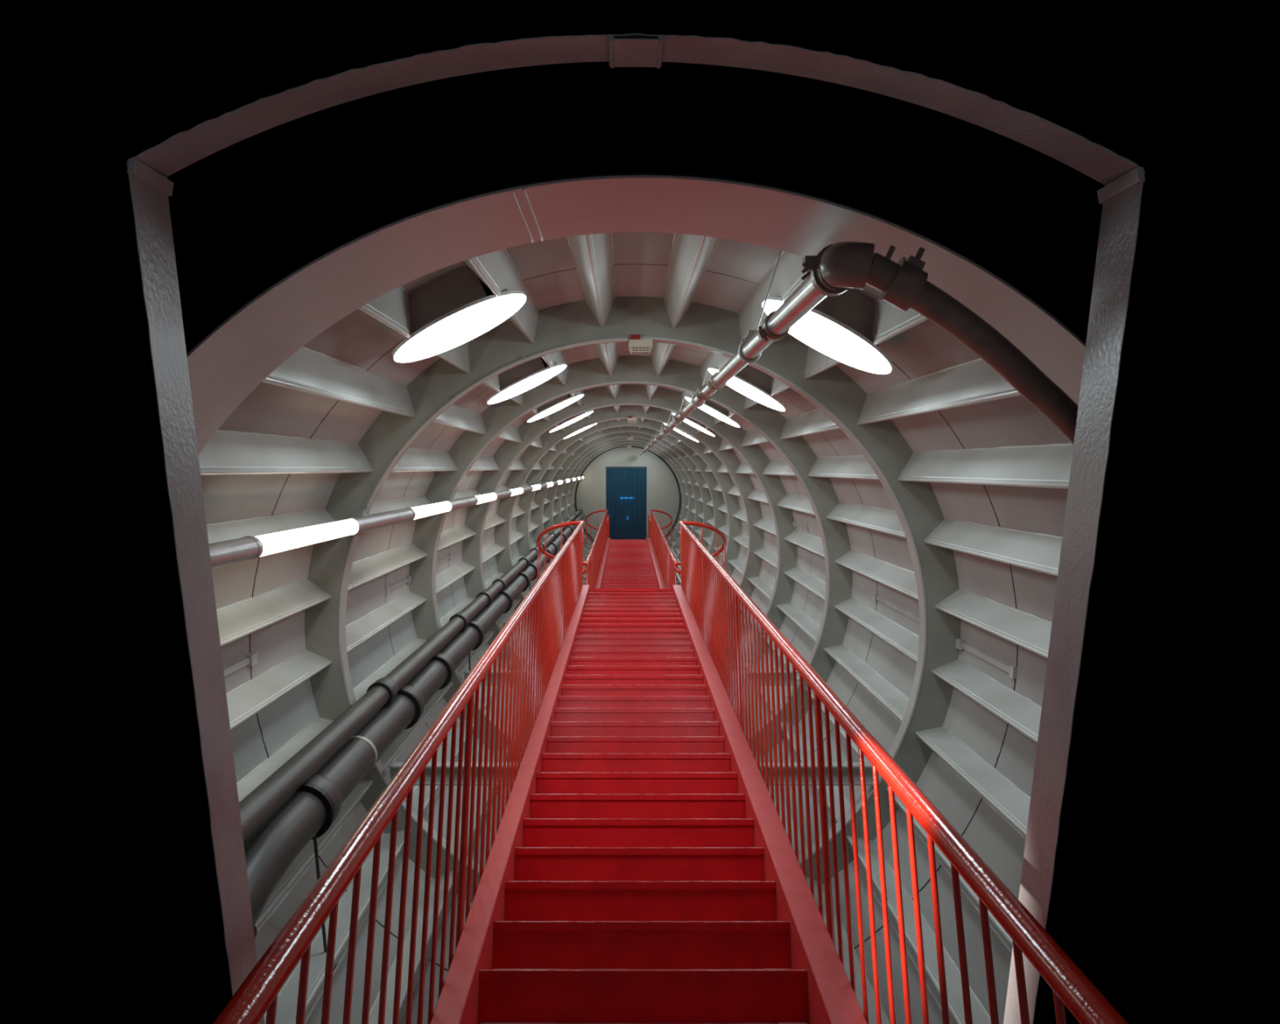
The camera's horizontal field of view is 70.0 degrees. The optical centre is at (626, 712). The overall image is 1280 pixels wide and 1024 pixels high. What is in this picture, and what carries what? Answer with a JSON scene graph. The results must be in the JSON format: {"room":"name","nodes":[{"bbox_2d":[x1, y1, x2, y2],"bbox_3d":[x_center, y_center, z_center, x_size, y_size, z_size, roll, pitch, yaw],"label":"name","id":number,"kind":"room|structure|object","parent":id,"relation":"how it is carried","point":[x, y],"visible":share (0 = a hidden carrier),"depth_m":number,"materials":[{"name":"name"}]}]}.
{"room":"tunnel stairway","nodes":[
{"label":"tunnel stairway","id":0,"kind":"room"},
{"bbox_2d":[198,411,580,801],"bbox_3d":[-1.459,-3.179,14.493,0.433,13.980,22.479,0,-15,0],"label":"wall","id":1,"kind":"structure","parent":0,"point":[260,474],"depth_m":4.26,"materials":[{"name":"white metal"}]},
{"bbox_2d":[208,517,359,568],"bbox_3d":[-1.276,-0.619,3.314,0.079,1.027,1.701,0,-15,0],"label":"tube light","id":2,"kind":"object","parent":1,"relation":"attached to","point":[224,553],"visible":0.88,"depth_m":3.24,"materials":[{"name":"white plastic"}]},
{"bbox_2d":[239,507,582,841],"bbox_3d":[-1.313,-2.674,14.476,0.152,12.418,21.402,0,-15,0],"label":"drain pipe","id":3,"kind":"object","parent":1,"relation":"attached to","point":[261,802],"visible":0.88,"depth_m":4.29,"materials":[{"name":"grey plastic"}]},
{"bbox_2d":[374,676,398,699],"bbox_3d":[-1.313,-0.118,4.938,0.136,0.136,0.160,0,15,0],"label":"socket","id":4,"kind":"object","parent":3,"relation":"attached to","point":[389,684],"depth_m":4.88,"materials":[{"name":"grey plastic"}]},
{"bbox_2d":[454,612,469,626],"bbox_3d":[-1.313,-0.719,7.181,0.136,0.136,0.160,0,15,0],"label":"socket","id":5,"kind":"object","parent":3,"relation":"attached to","point":[463,615],"depth_m":7.10,"materials":[{"name":"grey plastic"}]},
{"bbox_2d":[481,591,492,602],"bbox_3d":[-1.313,-1.058,8.444,0.136,0.136,0.160,0,15,0],"label":"socket","id":6,"kind":"object","parent":3,"relation":"attached to","point":[489,595],"depth_m":8.36,"materials":[{"name":"grey plastic"}]},
{"bbox_2d":[573,445,682,544],"bbox_3d":[0.030,-6.194,26.629,3.370,2.944,1.729,0,-15,1],"label":"wall","id":7,"kind":"structure","parent":0,"point":[662,489],"depth_m":26.51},
{"bbox_2d":[605,466,646,539],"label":"door","id":8,"kind":"structure","parent":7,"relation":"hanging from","point":[625,486],"depth_m":26.61,"materials":[{"name":"blue metal"}]},
{"bbox_2d":[574,445,680,540],"bbox_3d":[0.030,-6.184,26.590,3.070,2.673,1.559,0,-15,1],"label":"trim","id":9,"kind":"structure","parent":7,"relation":"attached to","point":[622,446],"depth_m":26.43,"materials":[{"name":"black rubber"}]},
{"bbox_2d":[164,61,1108,353],"bbox_3d":[0.030,0.367,2.143,6.000,5.211,3.026,0,-15,1],"label":"wall","id":10,"kind":"structure","parent":0,"point":[246,215],"depth_m":1.75,"materials":[{"name":"black paint"}]},
{"bbox_2d":[233,231,1039,460],"bbox_3d":[0.030,-4.305,14.192,2.612,13.016,21.923,0,-15,0],"label":"ceiling","id":11,"kind":"structure","parent":0,"point":[346,375],"depth_m":3.53,"materials":[{"name":"grey paint"}]},
{"bbox_2d":[392,265,526,362],"bbox_3d":[-0.616,-1.463,3.370,0.514,0.430,0.470,-3,-15,12],"label":"drum light","id":12,"kind":"object","parent":11,"relation":"attached to","point":[455,308],"visible":0.94,"depth_m":3.17,"materials":[{"name":"brown paint"}]},
{"bbox_2d":[394,293,526,362],"bbox_3d":[-0.612,-1.413,3.365,0.487,0.223,0.536,0,15,0],"label":"diffuser","id":13,"kind":"object","parent":12,"relation":"attached to","point":[440,322],"depth_m":3.22,"materials":[{"name":"white plastic"}]},
{"bbox_2d":[486,356,566,404],"bbox_3d":[-0.616,-2.064,5.613,0.514,0.430,0.470,-3,-15,12],"label":"drum light","id":14,"kind":"object","parent":11,"relation":"attached to","point":[521,378],"visible":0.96,"depth_m":5.42,"materials":[{"name":"brown paint"}]},
{"bbox_2d":[526,393,583,422],"bbox_3d":[-0.616,-2.665,7.857,0.514,0.430,0.470,-3,-15,12],"label":"drum light","id":15,"kind":"object","parent":11,"relation":"attached to","point":[555,405],"visible":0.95,"depth_m":7.68,"materials":[{"name":"brown paint"}]},
{"bbox_2d":[549,409,593,432],"bbox_3d":[-0.616,-3.266,10.101,0.514,0.430,0.470,-3,-15,12],"label":"drum light","id":16,"kind":"object","parent":11,"relation":"attached to","point":[575,418],"visible":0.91,"depth_m":9.95,"materials":[{"name":"brown paint"}]},
{"bbox_2d":[563,423,595,439],"bbox_3d":[-0.616,-3.868,12.344,0.514,0.430,0.470,-3,-15,12],"label":"drum light","id":17,"kind":"object","parent":11,"relation":"attached to","point":[587,427],"visible":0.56,"depth_m":12.29,"materials":[{"name":"brown paint"}]},
{"bbox_2d":[186,172,1085,454],"bbox_3d":[0.029,0.241,2.401,3.410,2.960,1.934,0,-15,1],"label":"arch","id":18,"kind":"object","parent":11,"relation":"attached to","point":[238,354],"visible":0.3,"depth_m":1.93,"materials":[{"name":"grey paint"}]},
{"bbox_2d":[663,422,698,441],"bbox_3d":[0.740,-3.837,12.351,0.509,0.438,0.469,4,-15,-14],"label":"drum light","id":19,"kind":"object","parent":11,"relation":"attached to","point":[675,428],"visible":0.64,"depth_m":12.22,"materials":[{"name":"brown paint"}]},
{"bbox_2d":[671,412,715,435],"bbox_3d":[0.740,-3.236,10.108,0.509,0.438,0.469,4,-15,-14],"label":"drum light","id":20,"kind":"object","parent":11,"relation":"attached to","point":[691,422],"visible":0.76,"depth_m":9.96,"materials":[{"name":"brown paint"}]},
{"bbox_2d":[684,395,740,426],"bbox_3d":[0.740,-2.634,7.864,0.509,0.438,0.469,4,-15,-14],"label":"drum light","id":21,"kind":"object","parent":11,"relation":"attached to","point":[708,406],"visible":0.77,"depth_m":7.69,"materials":[{"name":"brown paint"}]},
{"bbox_2d":[707,364,786,411],"bbox_3d":[0.740,-2.033,5.620,0.509,0.438,0.469,4,-15,-14],"label":"drum light","id":22,"kind":"object","parent":11,"relation":"attached to","point":[749,381],"visible":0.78,"depth_m":5.43,"materials":[{"name":"brown paint"}]},
{"bbox_2d":[761,288,893,373],"bbox_3d":[0.740,-1.432,3.377,0.509,0.438,0.469,4,-15,-14],"label":"drum light","id":23,"kind":"object","parent":11,"relation":"attached to","point":[840,326],"visible":0.75,"depth_m":3.21,"materials":[{"name":"brown paint"}]},
{"bbox_2d":[640,241,1078,455],"bbox_3d":[0.791,-3.835,13.755,0.878,13.140,21.739,0,-15,0],"label":"pipe","id":24,"kind":"object","parent":11,"relation":"attached to","point":[837,268],"visible":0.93,"depth_m":1.77,"materials":[{"name":"metal"}]},
{"bbox_2d":[254,526,1022,1023],"bbox_3d":[0.030,-1.830,14.855,3.162,13.407,22.149,0,-15,0],"label":"floor","id":25,"kind":"structure","parent":0,"point":[300,877],"depth_m":4.24,"materials":[{"name":"grey paint"}]},
{"bbox_2d":[243,511,585,971],"bbox_3d":[-1.284,-2.478,14.631,0.274,12.505,21.200,0,-15,0],"label":"drain pipe","id":26,"kind":"object","parent":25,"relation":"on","point":[308,814],"visible":0.62,"depth_m":4.05,"materials":[{"name":"grey plastic"}]},
{"bbox_2d":[305,773,342,822],"bbox_3d":[-1.288,0.373,3.723,0.232,0.232,0.160,0,15,0],"label":"socket","id":27,"kind":"object","parent":26,"relation":"attached to","point":[322,788],"depth_m":3.66,"materials":[{"name":"grey plastic"}]},
{"bbox_2d":[401,684,424,715],"bbox_3d":[-1.288,-0.041,5.269,0.232,0.232,0.160,0,15,0],"label":"socket","id":28,"kind":"object","parent":26,"relation":"attached to","point":[411,692],"depth_m":5.19,"materials":[{"name":"grey plastic"}]},
{"bbox_2d":[435,653,454,678],"bbox_3d":[-1.288,-0.290,6.196,0.232,0.232,0.160,0,15,0],"label":"socket","id":29,"kind":"object","parent":26,"relation":"attached to","point":[446,660],"depth_m":6.11,"materials":[{"name":"grey plastic"}]},
{"bbox_2d":[469,620,484,640],"bbox_3d":[-1.288,-0.644,7.519,0.232,0.232,0.160,0,15,0],"label":"socket","id":30,"kind":"object","parent":26,"relation":"attached to","point":[473,624],"depth_m":7.43,"materials":[{"name":"grey plastic"}]},
{"bbox_2d":[543,431,712,582],"bbox_3d":[0.030,-3.931,18.182,3.368,2.923,1.694,0,-15,1],"label":"rib","id":31,"kind":"object","parent":25,"relation":"on","point":[705,494],"visible":0.49,"depth_m":18.00,"materials":[{"name":"grey paint"}]},
{"bbox_2d":[562,478,569,483],"bbox_3d":[-1.280,-4.775,18.824,0.087,1.228,2.050,0,-15,0],"label":"tube light","id":32,"kind":"object","parent":31,"relation":"attached to","point":[567,480],"visible":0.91,"depth_m":18.70,"materials":[{"name":"white plastic"}]},
{"bbox_2d":[561,435,630,477],"bbox_3d":[-0.626,-5.021,17.822,1.409,0.700,0.141,-4,-16,15],"label":"conduit","id":33,"kind":"object","parent":31,"relation":"attached to","point":[623,436],"visible":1,"depth_m":17.82,"materials":[{"name":"beige metal"}]},
{"bbox_2d":[561,440,694,556],"bbox_3d":[0.030,-5.133,22.669,3.368,2.923,1.694,0,-15,1],"label":"rib","id":34,"kind":"object","parent":25,"relation":"on","point":[691,515],"visible":0.45,"depth_m":22.53,"materials":[{"name":"grey paint"}]},
{"bbox_2d":[568,443,688,547],"bbox_3d":[0.030,-5.734,24.913,3.368,2.923,1.694,0,-15,1],"label":"rib","id":35,"kind":"object","parent":25,"relation":"on","point":[676,535],"visible":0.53,"depth_m":24.83,"materials":[{"name":"grey paint"}]},
{"bbox_2d":[579,444,629,475],"bbox_3d":[-0.626,-6.825,24.553,1.409,0.700,0.141,-4,-16,15],"label":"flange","id":36,"kind":"object","parent":35,"relation":"attached to","point":[621,445],"visible":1,"depth_m":24.55,"materials":[{"name":"beige metal"}]},
{"bbox_2d":[515,417,741,586],"bbox_3d":[0.030,-2.728,13.695,3.368,2.923,1.694,0,-15,1],"label":"rib","id":37,"kind":"object","parent":25,"relation":"on","point":[713,463],"visible":0.52,"depth_m":13.49,"materials":[{"name":"grey paint"}]},
{"bbox_2d":[540,481,553,488],"bbox_3d":[-1.280,-3.572,14.337,0.087,1.228,2.050,0,-15,0],"label":"tube light","id":38,"kind":"object","parent":37,"relation":"attached to","point":[544,485],"visible":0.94,"depth_m":14.26,"materials":[{"name":"white plastic"}]},
{"bbox_2d":[532,426,724,564],"bbox_3d":[0.030,-3.330,15.938,3.368,2.923,1.694,0,-15,1],"label":"rib","id":39,"kind":"object","parent":25,"relation":"on","point":[710,479],"visible":0.5,"depth_m":15.73,"materials":[{"name":"grey paint"}]},
{"bbox_2d":[552,480,563,485],"bbox_3d":[-1.280,-4.173,16.581,0.087,1.228,2.050,0,-15,0],"label":"tube light","id":40,"kind":"object","parent":39,"relation":"attached to","point":[560,482],"visible":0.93,"depth_m":16.46,"materials":[{"name":"white plastic"}]},
{"bbox_3d":[0.030,-2.273,16.246,1.905,0.110,0.070,0,15,0],"label":"cross beam","id":41,"kind":"structure","parent":39,"relation":"attached to","visible":0},
{"bbox_2d":[595,537,666,588],"bbox_3d":[0.057,-2.807,17.878,1.136,6.530,10.877,0,-15,0],"label":"staircase","id":42,"kind":"structure","parent":41,"relation":"on","point":[624,564],"depth_m":17.68,"materials":[{"name":"red metal"}]},
{"bbox_2d":[610,539,647,540],"bbox_3d":[0.059,-4.402,24.122,1.163,0.147,0.516,0,-15,0],"label":"stair landing","id":43,"kind":"structure","parent":42,"relation":"attached to","point":[611,540],"depth_m":23.89,"materials":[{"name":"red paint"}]},
{"bbox_2d":[553,436,703,566],"bbox_3d":[0.030,-4.532,20.425,3.368,2.923,1.694,0,-15,1],"label":"rib","id":44,"kind":"object","parent":25,"relation":"on","point":[699,508],"visible":0.38,"depth_m":20.28,"materials":[{"name":"grey paint"}]},
{"bbox_2d":[494,404,764,622],"bbox_3d":[0.030,-2.127,11.451,3.368,2.923,1.694,0,-15,1],"label":"rib","id":45,"kind":"object","parent":25,"relation":"on","point":[728,458],"visible":0.55,"depth_m":11.24,"materials":[{"name":"grey paint"}]},
{"bbox_2d":[520,484,541,493],"bbox_3d":[-1.280,-2.971,12.094,0.087,1.228,2.050,0,-15,0],"label":"tube light","id":46,"kind":"object","parent":45,"relation":"attached to","point":[528,488],"visible":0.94,"depth_m":11.96,"materials":[{"name":"white"}]},
{"bbox_2d":[522,415,631,484],"bbox_3d":[-0.626,-3.218,11.091,1.409,0.700,0.141,-4,-16,15],"label":"conduit","id":47,"kind":"object","parent":45,"relation":"attached to","point":[629,416],"visible":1,"depth_m":11.09,"materials":[{"name":"beige metal"}]},
{"bbox_2d":[627,417,636,422],"bbox_3d":[0.065,-3.559,11.105,0.112,0.097,0.112,0,-15,0],"label":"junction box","id":48,"kind":"object","parent":45,"relation":"attached to","point":[633,420],"visible":1,"depth_m":11.06,"materials":[{"name":"beige plastic"}]},
{"bbox_3d":[0.030,-1.028,11.771,1.794,0.110,0.070,0,15,0],"label":"cross beam","id":49,"kind":"structure","parent":45,"relation":"attached to","visible":0},
{"bbox_2d":[589,588,723,605],"bbox_3d":[0.059,-1.228,11.158,2.307,0.147,1.156,0,-15,0],"label":"stair landing","id":50,"kind":"structure","parent":49,"relation":"on","point":[590,589],"depth_m":10.62,"materials":[{"name":"red paint"}]},
{"bbox_2d":[582,509,608,588],"bbox_3d":[-0.700,-3.069,18.309,0.606,7.239,11.958,0,-15,-1],"label":"stair railing","id":51,"kind":"object","parent":50,"relation":"on","point":[594,557],"visible":0.78,"depth_m":15.90,"materials":[{"name":"red metal"}]},
{"bbox_2d":[649,509,680,588],"bbox_3d":[0.829,-3.069,18.310,0.608,7.239,11.959,0,-15,1],"label":"stair railing","id":52,"kind":"object","parent":50,"relation":"on","point":[666,559],"visible":0.69,"depth_m":15.98,"materials":[{"name":"red metal"}]},
{"bbox_2d":[462,384,797,670],"bbox_3d":[0.030,-1.526,9.207,3.368,2.923,1.694,0,-15,1],"label":"rib","id":53,"kind":"object","parent":25,"relation":"on","point":[508,451],"visible":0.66,"depth_m":8.98,"materials":[{"name":"grey paint"}]},
{"bbox_2d":[494,487,524,499],"bbox_3d":[-1.280,-2.370,9.850,0.087,1.228,2.050,0,-15,0],"label":"tube light","id":54,"kind":"object","parent":53,"relation":"attached to","point":[505,493],"visible":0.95,"depth_m":9.66,"materials":[{"name":"white"}]},
{"bbox_2d":[502,622,755,633],"bbox_3d":[0.030,-0.875,9.407,2.603,0.130,0.116,0,-15,0],"label":"cross beam","id":55,"kind":"structure","parent":53,"relation":"attached to","point":[504,623],"depth_m":9.40,"materials":[{"name":"metal"}]},
{"bbox_2d":[408,355,852,761],"bbox_3d":[0.030,-0.925,6.964,3.368,2.923,1.694,0,-15,1],"label":"rib","id":56,"kind":"object","parent":25,"relation":"on","point":[499,416],"visible":0.55,"depth_m":6.74,"materials":[{"name":"grey paint"}]},
{"bbox_2d":[448,492,497,511],"bbox_3d":[-1.280,-1.769,7.606,0.087,1.228,2.050,0,-15,0],"label":"tube light","id":57,"kind":"object","parent":56,"relation":"attached to","point":[460,503],"visible":0.94,"depth_m":7.36,"materials":[{"name":"white"}]},
{"bbox_2d":[463,670,797,685],"bbox_3d":[0.030,-0.274,7.163,2.603,0.130,0.116,0,-15,0],"label":"cross beam","id":58,"kind":"structure","parent":56,"relation":"attached to","point":[466,673],"depth_m":7.16,"materials":[{"name":"metal"}]},
{"bbox_2d":[430,584,867,1023],"bbox_3d":[0.057,-0.070,5.878,1.136,5.186,8.600,0,-15,0],"label":"staircase","id":59,"kind":"structure","parent":58,"relation":"on","point":[641,825],"depth_m":3.52,"materials":[{"name":"red metal"}]},
{"bbox_2d":[213,520,586,1023],"bbox_3d":[-0.728,-0.297,6.245,0.607,6.080,9.926,0,-15,-1],"label":"stair railing","id":60,"kind":"object","parent":59,"relation":"attached to","point":[548,606],"visible":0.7,"depth_m":2.52,"materials":[{"name":"red metal"}]},
{"bbox_2d":[675,520,1128,1023],"bbox_3d":[0.860,-0.297,6.245,0.610,6.080,9.927,0,-15,1],"label":"stair railing","id":61,"kind":"object","parent":59,"relation":"attached to","point":[702,583],"visible":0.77,"depth_m":2.55,"materials":[{"name":"red metal"}]},
{"bbox_2d":[304,296,960,902],"bbox_3d":[0.030,-0.324,4.720,3.368,2.923,1.694,0,-15,1],"label":"rib","id":62,"kind":"object","parent":25,"relation":"on","point":[709,328],"visible":0.51,"depth_m":4.51,"materials":[{"name":"grey paint"}]},
{"bbox_2d":[353,500,452,533],"bbox_3d":[-1.280,-1.168,5.363,0.087,1.228,2.050,0,-15,0],"label":"tube light","id":63,"kind":"object","parent":62,"relation":"attached to","point":[375,521],"visible":0.98,"depth_m":5.01,"materials":[{"name":"white"}]},
{"bbox_2d":[365,334,639,507],"bbox_3d":[-0.626,-1.414,4.359,1.409,0.700,0.143,-4,-16,15],"label":"conduit","id":64,"kind":"object","parent":62,"relation":"attached to","point":[524,359],"visible":1,"depth_m":4.36,"materials":[{"name":"beige metal"}]},
{"bbox_2d":[387,761,873,785],"bbox_3d":[0.030,0.327,4.920,2.603,0.130,0.116,0,-15,0],"label":"cross beam","id":65,"kind":"structure","parent":62,"relation":"attached to","point":[394,766],"depth_m":4.91,"materials":[{"name":"metal"}]},
{"bbox_2d":[628,338,652,354],"bbox_3d":[0.065,-1.755,4.374,0.112,0.097,0.112,0,-15,0],"label":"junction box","id":66,"kind":"object","parent":62,"relation":"attached to","point":[642,344],"visible":1,"depth_m":4.33,"materials":[{"name":"beige plastic"}]},
{"bbox_2d":[671,549,680,582],"bbox_3d":[0.958,-2.622,17.596,0.409,6.124,10.073,0,-15,0],"label":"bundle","id":67,"kind":"object","parent":25,"relation":"attached to","point":[679,566],"visible":0.02,"depth_m":18.43,"materials":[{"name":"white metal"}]},
{"bbox_3d":[0.057,-4.714,25.687,1.136,0.216,2.458,0,15,0],"label":"staircase","id":68,"kind":"structure","parent":25,"relation":"on","visible":0},
{"bbox_2d":[607,514,609,537],"bbox_3d":[-0.509,-5.015,25.170,0.132,1.820,1.629,-1,-15,3],"label":"stair railing","id":69,"kind":"object","parent":68,"relation":"attached to","point":[608,517],"visible":0.7,"depth_m":25.12,"materials":[{"name":"red metal"}]},
{"bbox_2d":[648,514,650,537],"bbox_3d":[0.622,-5.015,25.170,0.132,1.820,1.629,1,-15,-3],"label":"stair railing","id":70,"kind":"object","parent":68,"relation":"attached to","point":[649,517],"visible":0.66,"depth_m":24.96,"materials":[{"name":"red metal"}]},
{"bbox_2d":[0,0,1279,1023],"bbox_3d":[0.030,-0.325,1.633,6.400,4.216,2.503,0,-15,0],"label":"wall","id":71,"kind":"structure","parent":0,"point":[1165,895],"depth_m":1.55,"materials":[{"name":"grey metal"}]},
{"bbox_2d":[126,32,1145,1023],"bbox_3d":[0.015,0.152,1.766,1.611,2.242,1.356,0,-15,0],"label":"frame","id":72,"kind":"object","parent":71,"relation":"attached to","point":[1121,199],"visible":0.98,"depth_m":1.54,"materials":[{"name":"grey paint"}]},
{"bbox_2d":[672,411,1073,864],"bbox_3d":[1.528,-3.179,14.493,0.414,13.980,22.479,0,-15,0],"label":"wall","id":73,"kind":"structure","parent":0,"point":[999,485],"depth_m":4.31,"materials":[{"name":"white metal"}]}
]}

